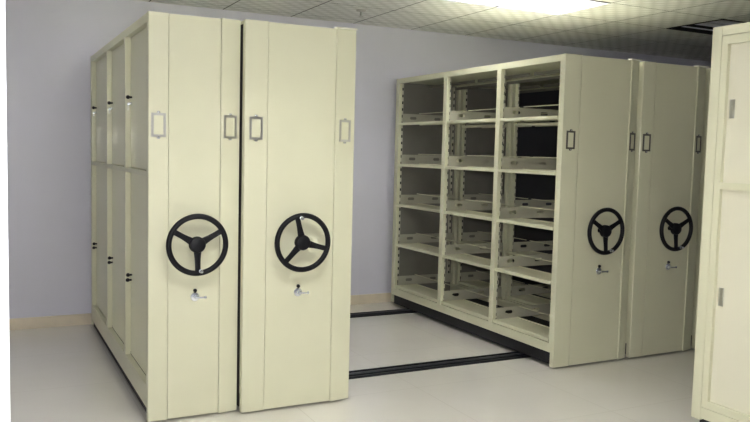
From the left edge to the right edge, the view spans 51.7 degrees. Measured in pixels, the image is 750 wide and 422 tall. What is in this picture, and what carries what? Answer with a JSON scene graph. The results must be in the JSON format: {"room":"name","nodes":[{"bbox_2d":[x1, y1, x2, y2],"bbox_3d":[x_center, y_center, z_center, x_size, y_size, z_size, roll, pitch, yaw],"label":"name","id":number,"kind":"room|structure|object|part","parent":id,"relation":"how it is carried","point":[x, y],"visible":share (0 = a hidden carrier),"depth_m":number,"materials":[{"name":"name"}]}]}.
{"room":"archive storage room","nodes":[
{"label":"archive storage room","id":0,"kind":"room"},
{"bbox_2d":[9,302,699,421],"bbox_3d":[2.172,1.237,3.584,11.000,0.060,8.847,-1,5,-27],"label":"floor","id":1,"kind":"structure","parent":0,"point":[64,373],"depth_m":4.77,"materials":[{"name":"plastic"}]},
{"bbox_2d":[0,0,9,421],"bbox_3d":[-0.716,0.032,1.186,0.272,2.571,0.220,-1,5,-27],"label":"trim","id":2,"kind":"structure","parent":1,"relation":"on","point":[4,262],"depth_m":1.15,"materials":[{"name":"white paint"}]},
{"bbox_2d":[90,11,240,421],"bbox_3d":[-1.432,-0.042,4.987,0.474,2.080,2.414,-1,5,-27],"label":"shelving","id":3,"kind":"object","parent":1,"relation":"on","point":[165,90],"visible":1,"depth_m":4.05,"materials":[{"name":"metal"}]},
{"bbox_3d":[-1.936,-0.720,5.534,0.020,0.741,0.754,-1,5,-27],"label":"door","id":4,"kind":"part","parent":3,"relation":"part of","materials":[{"name":"beige metal"}]},
{"bbox_3d":[-1.958,0.218,5.606,0.020,1.076,0.754,-1,5,-27],"label":"door","id":5,"kind":"part","parent":3,"relation":"part of","materials":[{"name":"beige metal"}]},
{"bbox_3d":[-1.970,-0.147,6.051,0.471,2.060,0.020,-1,5,-27],"label":"panel","id":6,"kind":"part","parent":3,"relation":"part of","materials":[{"name":"beige metal"}]},
{"bbox_3d":[-1.586,-0.658,4.845,0.020,0.741,0.684,-1,5,-27],"label":"door","id":7,"kind":"part","parent":3,"relation":"part of","materials":[{"name":"beige metal"}]},
{"bbox_3d":[-1.609,0.279,4.917,0.020,1.076,0.684,-1,5,-27],"label":"door","id":8,"kind":"part","parent":3,"relation":"part of","materials":[{"name":"beige metal"}]},
{"bbox_3d":[-1.433,-1.080,4.961,0.469,0.004,2.255,-1,5,-27],"label":"panel","id":9,"kind":"part","parent":3,"relation":"part of","materials":[{"name":"beige metal"}]},
{"bbox_3d":[-1.654,-0.072,4.939,0.030,2.013,2.255,-1,5,-27],"label":"frame","id":10,"kind":"part","parent":3,"relation":"part of","materials":[{"name":"beige metal"}]},
{"bbox_3d":[-1.284,0.337,4.277,0.020,1.076,0.644,-1,5,-27],"label":"door","id":11,"kind":"part","parent":3,"relation":"part of","materials":[{"name":"beige metal"}]},
{"bbox_3d":[-1.262,-0.601,4.205,0.020,0.741,0.644,-1,5,-27],"label":"door","id":12,"kind":"part","parent":3,"relation":"part of","materials":[{"name":"beige metal"}]},
{"bbox_3d":[-0.943,0.044,4.020,0.265,2.076,0.029,-1,5,-27],"label":"panel","id":13,"kind":"part","parent":3,"relation":"part of","materials":[{"name":"beige metal"}]},
{"bbox_2d":[237,19,357,412],"bbox_3d":[-0.906,-0.050,5.196,0.640,2.089,2.414,-1,5,-27],"label":"shelving","id":14,"kind":"object","parent":1,"relation":"on","point":[296,127],"visible":0.55,"depth_m":4.20,"materials":[{"name":"white metal"}]},
{"bbox_3d":[-1.202,-0.091,5.109,0.030,1.979,2.255,-1,5,-27],"label":"frame","id":15,"kind":"part","parent":14,"relation":"part of","materials":[{"name":"beige metal"}]},
{"bbox_3d":[-0.414,0.041,4.230,0.387,2.076,0.029,-1,5,-27],"label":"panel","id":16,"kind":"part","parent":14,"relation":"part of","materials":[{"name":"beige metal"}]},
{"bbox_2d":[350,309,416,317],"bbox_3d":[0.013,0.898,6.802,4.540,0.018,0.128,-1,5,-27],"label":"rail","id":17,"kind":"object","parent":1,"relation":"on","point":[395,311],"visible":0.18,"depth_m":6.80,"materials":[{"name":"metal"}]},
{"bbox_2d":[349,351,529,378],"bbox_3d":[0.740,1.026,5.368,4.540,0.018,0.128,-1,5,-27],"label":"rail","id":18,"kind":"object","parent":1,"relation":"on","point":[354,374],"visible":0.16,"depth_m":5.18,"materials":[{"name":"metal"}]},
{"bbox_2d":[391,53,642,367],"bbox_3d":[1.015,-0.083,6.230,0.667,2.089,2.414,-1,5,-27],"label":"shelving","id":19,"kind":"object","parent":1,"relation":"on","point":[585,319],"visible":1,"depth_m":5.67,"materials":[{"name":"white metal"}]},
{"bbox_3d":[0.474,-0.183,7.293,0.666,2.060,0.020,-1,5,-27],"label":"panel","id":20,"kind":"part","parent":19,"relation":"part of","materials":[{"name":"beige metal"}]},
{"bbox_3d":[0.463,0.337,6.850,0.219,0.028,0.760,-1,5,-27],"label":"shelf","id":21,"kind":"part","parent":19,"relation":"part of","materials":[{"name":"beige metal"}]},
{"bbox_3d":[0.471,-0.029,6.822,0.219,0.028,0.760,-1,5,-27],"label":"shelf","id":22,"kind":"part","parent":19,"relation":"part of","materials":[{"name":"beige metal"}]},
{"bbox_3d":[0.453,0.724,6.880,0.219,0.028,0.760,-1,5,-27],"label":"shelf","id":23,"kind":"part","parent":19,"relation":"part of","materials":[{"name":"beige metal"}]},
{"bbox_3d":[0.480,-0.395,6.794,0.219,0.028,0.760,-1,5,-27],"label":"shelf","id":24,"kind":"part","parent":19,"relation":"part of","materials":[{"name":"beige metal"}]},
{"bbox_3d":[0.489,-0.766,6.765,0.219,0.028,0.760,-1,5,-27],"label":"shelf","id":25,"kind":"part","parent":19,"relation":"part of","materials":[{"name":"beige metal"}]},
{"bbox_3d":[0.554,0.236,6.888,0.007,0.007,0.760,-1,5,-27],"label":"rod","id":26,"kind":"part","parent":19,"relation":"part of","materials":[{"name":"beige metal"}]},
{"bbox_3d":[0.572,-0.496,6.831,0.007,0.007,0.760,-1,5,-27],"label":"rod","id":27,"kind":"part","parent":19,"relation":"part of","materials":[{"name":"beige metal"}]},
{"bbox_3d":[0.812,0.399,6.161,0.219,0.028,0.690,-1,5,-27],"label":"shelf","id":28,"kind":"part","parent":19,"relation":"part of","materials":[{"name":"beige metal"}]},
{"bbox_3d":[0.830,-0.334,6.105,0.219,0.028,0.690,-1,5,-27],"label":"shelf","id":29,"kind":"part","parent":19,"relation":"part of","materials":[{"name":"beige metal"}]},
{"bbox_3d":[0.803,0.785,6.191,0.219,0.028,0.690,-1,5,-27],"label":"shelf","id":30,"kind":"part","parent":19,"relation":"part of","materials":[{"name":"beige metal"}]},
{"bbox_3d":[0.705,-0.124,6.136,0.030,1.979,2.255,-1,5,-27],"label":"frame","id":31,"kind":"part","parent":19,"relation":"part of","materials":[{"name":"beige metal"}]},
{"bbox_3d":[0.821,0.033,6.133,0.219,0.028,0.690,-1,5,-27],"label":"shelf","id":32,"kind":"part","parent":19,"relation":"part of","materials":[{"name":"beige metal"}]},
{"bbox_3d":[1.012,-1.104,6.204,0.664,0.029,2.255,-1,5,-27],"label":"panel","id":33,"kind":"part","parent":19,"relation":"part of","materials":[{"name":"beige metal"}]},
{"bbox_3d":[0.839,-0.705,6.076,0.219,0.028,0.690,-1,5,-27],"label":"shelf","id":34,"kind":"part","parent":19,"relation":"part of","materials":[{"name":"beige metal"}]},
{"bbox_3d":[0.894,0.684,6.228,0.007,0.007,0.690,-1,5,-27],"label":"rod","id":35,"kind":"part","parent":19,"relation":"part of","materials":[{"name":"beige metal"}]},
{"bbox_3d":[0.903,0.298,6.199,0.007,0.007,0.690,-1,5,-27],"label":"rod","id":36,"kind":"part","parent":19,"relation":"part of","materials":[{"name":"beige metal"}]},
{"bbox_3d":[0.912,-0.068,6.170,0.007,0.007,0.690,-1,5,-27],"label":"rod","id":37,"kind":"part","parent":19,"relation":"part of","materials":[{"name":"beige metal"}]},
{"bbox_3d":[0.921,-0.435,6.142,0.007,0.007,0.690,-1,5,-27],"label":"rod","id":38,"kind":"part","parent":19,"relation":"part of","materials":[{"name":"beige metal"}]},
{"bbox_3d":[1.272,-0.132,6.423,0.030,1.979,2.255,-1,5,-27],"label":"frame","id":39,"kind":"part","parent":19,"relation":"part of","materials":[{"name":"beige metal"}]},
{"bbox_3d":[1.124,0.842,5.558,0.219,0.028,0.634,-1,5,-27],"label":"shelf","id":40,"kind":"part","parent":19,"relation":"part of","materials":[{"name":"beige metal"}]},
{"bbox_3d":[1.133,0.455,5.528,0.219,0.028,0.634,-1,5,-27],"label":"shelf","id":41,"kind":"part","parent":19,"relation":"part of","materials":[{"name":"beige metal"}]},
{"bbox_3d":[1.142,0.089,5.500,0.219,0.028,0.634,-1,5,-27],"label":"shelf","id":42,"kind":"part","parent":19,"relation":"part of","materials":[{"name":"beige metal"}]},
{"bbox_3d":[1.151,-0.277,5.472,0.219,0.028,0.634,-1,5,-27],"label":"shelf","id":43,"kind":"part","parent":19,"relation":"part of","materials":[{"name":"beige metal"}]},
{"bbox_3d":[1.160,-0.648,5.443,0.219,0.028,0.634,-1,5,-27],"label":"shelf","id":44,"kind":"part","parent":19,"relation":"part of","materials":[{"name":"beige metal"}]},
{"bbox_3d":[1.215,0.741,5.595,0.007,0.007,0.634,-1,5,-27],"label":"rod","id":45,"kind":"part","parent":19,"relation":"part of","materials":[{"name":"beige metal"}]},
{"bbox_3d":[1.224,0.354,5.566,0.007,0.007,0.634,-1,5,-27],"label":"rod","id":46,"kind":"part","parent":19,"relation":"part of","materials":[{"name":"beige metal"}]},
{"bbox_3d":[1.233,-0.011,5.537,0.007,0.007,0.634,-1,5,-27],"label":"rod","id":47,"kind":"part","parent":19,"relation":"part of","materials":[{"name":"beige metal"}]},
{"bbox_3d":[1.242,-0.378,5.509,0.007,0.007,0.634,-1,5,-27],"label":"rod","id":48,"kind":"part","parent":19,"relation":"part of","materials":[{"name":"beige metal"}]},
{"bbox_3d":[1.251,-0.749,5.481,0.007,0.007,0.634,-1,5,-27],"label":"rod","id":49,"kind":"part","parent":19,"relation":"part of","materials":[{"name":"beige metal"}]},
{"bbox_3d":[1.525,0.008,5.274,0.433,2.076,0.029,-1,5,-27],"label":"panel","id":50,"kind":"part","parent":19,"relation":"part of","materials":[{"name":"beige metal"}]},
{"bbox_2d":[455,61,708,357],"bbox_3d":[1.618,-0.091,6.535,0.637,2.089,2.414,-1,5,-27],"label":"shelving","id":51,"kind":"object","parent":1,"relation":"on","point":[671,97],"visible":0.56,"depth_m":5.63,"materials":[{"name":"white metal"}]},
{"bbox_3d":[1.070,0.715,7.192,0.219,0.028,0.760,-1,5,-27],"label":"shelf","id":52,"kind":"part","parent":51,"relation":"part of","materials":[{"name":"beige metal"}]},
{"bbox_3d":[1.079,0.328,7.162,0.219,0.028,0.760,-1,5,-27],"label":"shelf","id":53,"kind":"part","parent":51,"relation":"part of","materials":[{"name":"beige metal"}]},
{"bbox_3d":[1.106,-0.775,7.077,0.219,0.028,0.760,-1,5,-27],"label":"shelf","id":54,"kind":"part","parent":51,"relation":"part of","materials":[{"name":"beige metal"}]},
{"bbox_3d":[1.429,0.390,6.473,0.219,0.028,0.690,-1,5,-27],"label":"shelf","id":55,"kind":"part","parent":51,"relation":"part of","materials":[{"name":"beige metal"}]},
{"bbox_3d":[1.419,0.776,6.503,0.219,0.028,0.690,-1,5,-27],"label":"shelf","id":56,"kind":"part","parent":51,"relation":"part of","materials":[{"name":"beige metal"}]},
{"bbox_3d":[1.860,-0.141,6.721,0.030,1.979,2.255,-1,5,-27],"label":"frame","id":57,"kind":"part","parent":51,"relation":"part of","materials":[{"name":"beige metal"}]},
{"bbox_3d":[1.455,-0.714,6.388,0.219,0.028,0.690,-1,5,-27],"label":"shelf","id":58,"kind":"part","parent":51,"relation":"part of","materials":[{"name":"beige metal"}]},
{"bbox_3d":[1.321,-0.133,6.448,0.030,1.979,2.255,-1,5,-27],"label":"frame","id":59,"kind":"part","parent":51,"relation":"part of","materials":[{"name":"beige metal"}]},
{"bbox_3d":[1.614,-1.113,6.509,0.632,0.029,2.255,-1,5,-27],"label":"panel","id":60,"kind":"part","parent":51,"relation":"part of","materials":[{"name":"beige metal"}]},
{"bbox_3d":[2.110,-0.001,5.570,0.403,2.076,0.029,-1,5,-27],"label":"panel","id":61,"kind":"part","parent":51,"relation":"part of","materials":[{"name":"beige metal"}]},
{"bbox_2d":[691,68,710,348],"bbox_3d":[2.184,-0.100,6.875,0.634,2.080,2.318,-1,5,-27],"label":"shelving","id":62,"kind":"object","parent":1,"relation":"on","point":[708,70],"visible":0.02,"depth_m":5.73,"materials":[{"name":"metal"}]},
{"bbox_2d":[691,22,749,421],"bbox_3d":[2.442,0.212,3.042,0.600,2.080,2.300,-1,5,-27],"label":"tall cabinet","id":63,"kind":"object","parent":1,"relation":"on","point":[721,374],"visible":1,"depth_m":3.81,"materials":[{"name":"metal"}]},
{"bbox_3d":[1.938,0.073,4.036,0.600,1.980,0.056,-1,5,-27],"label":"panel","id":64,"kind":"part","parent":63,"relation":"part of","materials":[{"name":"beige metal"}]},
{"bbox_3d":[2.421,1.112,3.096,0.586,0.056,2.212,-1,5,-27],"label":"rail","id":65,"kind":"part","parent":63,"relation":"part of","materials":[{"name":"beige metal"}]},
{"bbox_3d":[1.722,0.428,3.853,0.003,0.092,0.028,-1,5,-27],"label":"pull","id":66,"kind":"part","parent":63,"relation":"part of","materials":[{"name":"metal"}]},
{"bbox_3d":[1.956,0.469,3.416,0.018,1.075,1.050,-1,5,-27],"label":"sliding door","id":67,"kind":"part","parent":63,"relation":"part of","materials":[{"name":"beige metal"}]},
{"bbox_3d":[1.745,-0.499,3.782,0.003,0.092,0.028,-1,5,-27],"label":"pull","id":68,"kind":"part","parent":63,"relation":"part of","materials":[{"name":"metal"}]},
{"bbox_3d":[2.473,-0.801,2.952,0.600,0.046,2.212,-1,5,-27],"label":"panel","id":69,"kind":"part","parent":63,"relation":"part of","materials":[{"name":"beige metal"}]},
{"bbox_3d":[1.978,-0.437,3.346,0.018,0.676,1.050,-1,5,-27],"label":"sliding door","id":70,"kind":"part","parent":63,"relation":"part of","materials":[{"name":"beige metal"}]},
{"bbox_2d":[5,0,710,318],"bbox_3d":[0.235,-0.521,7.363,11.000,2.771,0.100,-1,5,-27],"label":"wall","id":71,"kind":"structure","parent":0,"point":[50,44],"depth_m":6.04,"materials":[{"name":"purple paint"}]},
{"bbox_2d":[9,293,390,329],"bbox_3d":[0.228,0.821,7.416,10.800,0.088,0.014,-1,5,-27],"label":"baseboard","id":72,"kind":"structure","parent":71,"relation":"attached to","point":[74,319],"depth_m":6.07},
{"bbox_2d":[137,0,749,61],"bbox_3d":[2.316,-1.472,3.354,12.012,0.240,9.612,-1,5,-27],"label":"ceiling","id":73,"kind":"structure","parent":0,"point":[725,9],"depth_m":6.54,"materials":[{"name":"tile"}]},
{"bbox_2d":[356,9,365,16],"bbox_3d":[-0.114,-1.611,6.305,0.084,0.053,0.084,-1,5,-27],"label":"sprinkler","id":74,"kind":"object","parent":73,"relation":"attached to","point":[357,10],"visible":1,"depth_m":6.29,"materials":[{"name":"metal"}]},
{"bbox_2d":[446,0,610,14],"bbox_3d":[1.097,-1.620,5.759,1.188,0.116,0.588,-1,5,-27],"label":"ceiling light","id":75,"kind":"object","parent":73,"relation":"attached to","point":[556,7],"visible":0.98,"depth_m":5.91,"materials":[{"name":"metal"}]},
{"bbox_2d":[666,19,745,34],"bbox_3d":[3.238,-1.652,6.843,1.188,0.116,0.588,-1,5,-27],"label":"ceiling vent","id":76,"kind":"object","parent":73,"relation":"attached to","point":[707,27],"visible":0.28,"depth_m":6.86,"materials":[{"name":"black metal"}]}
]}

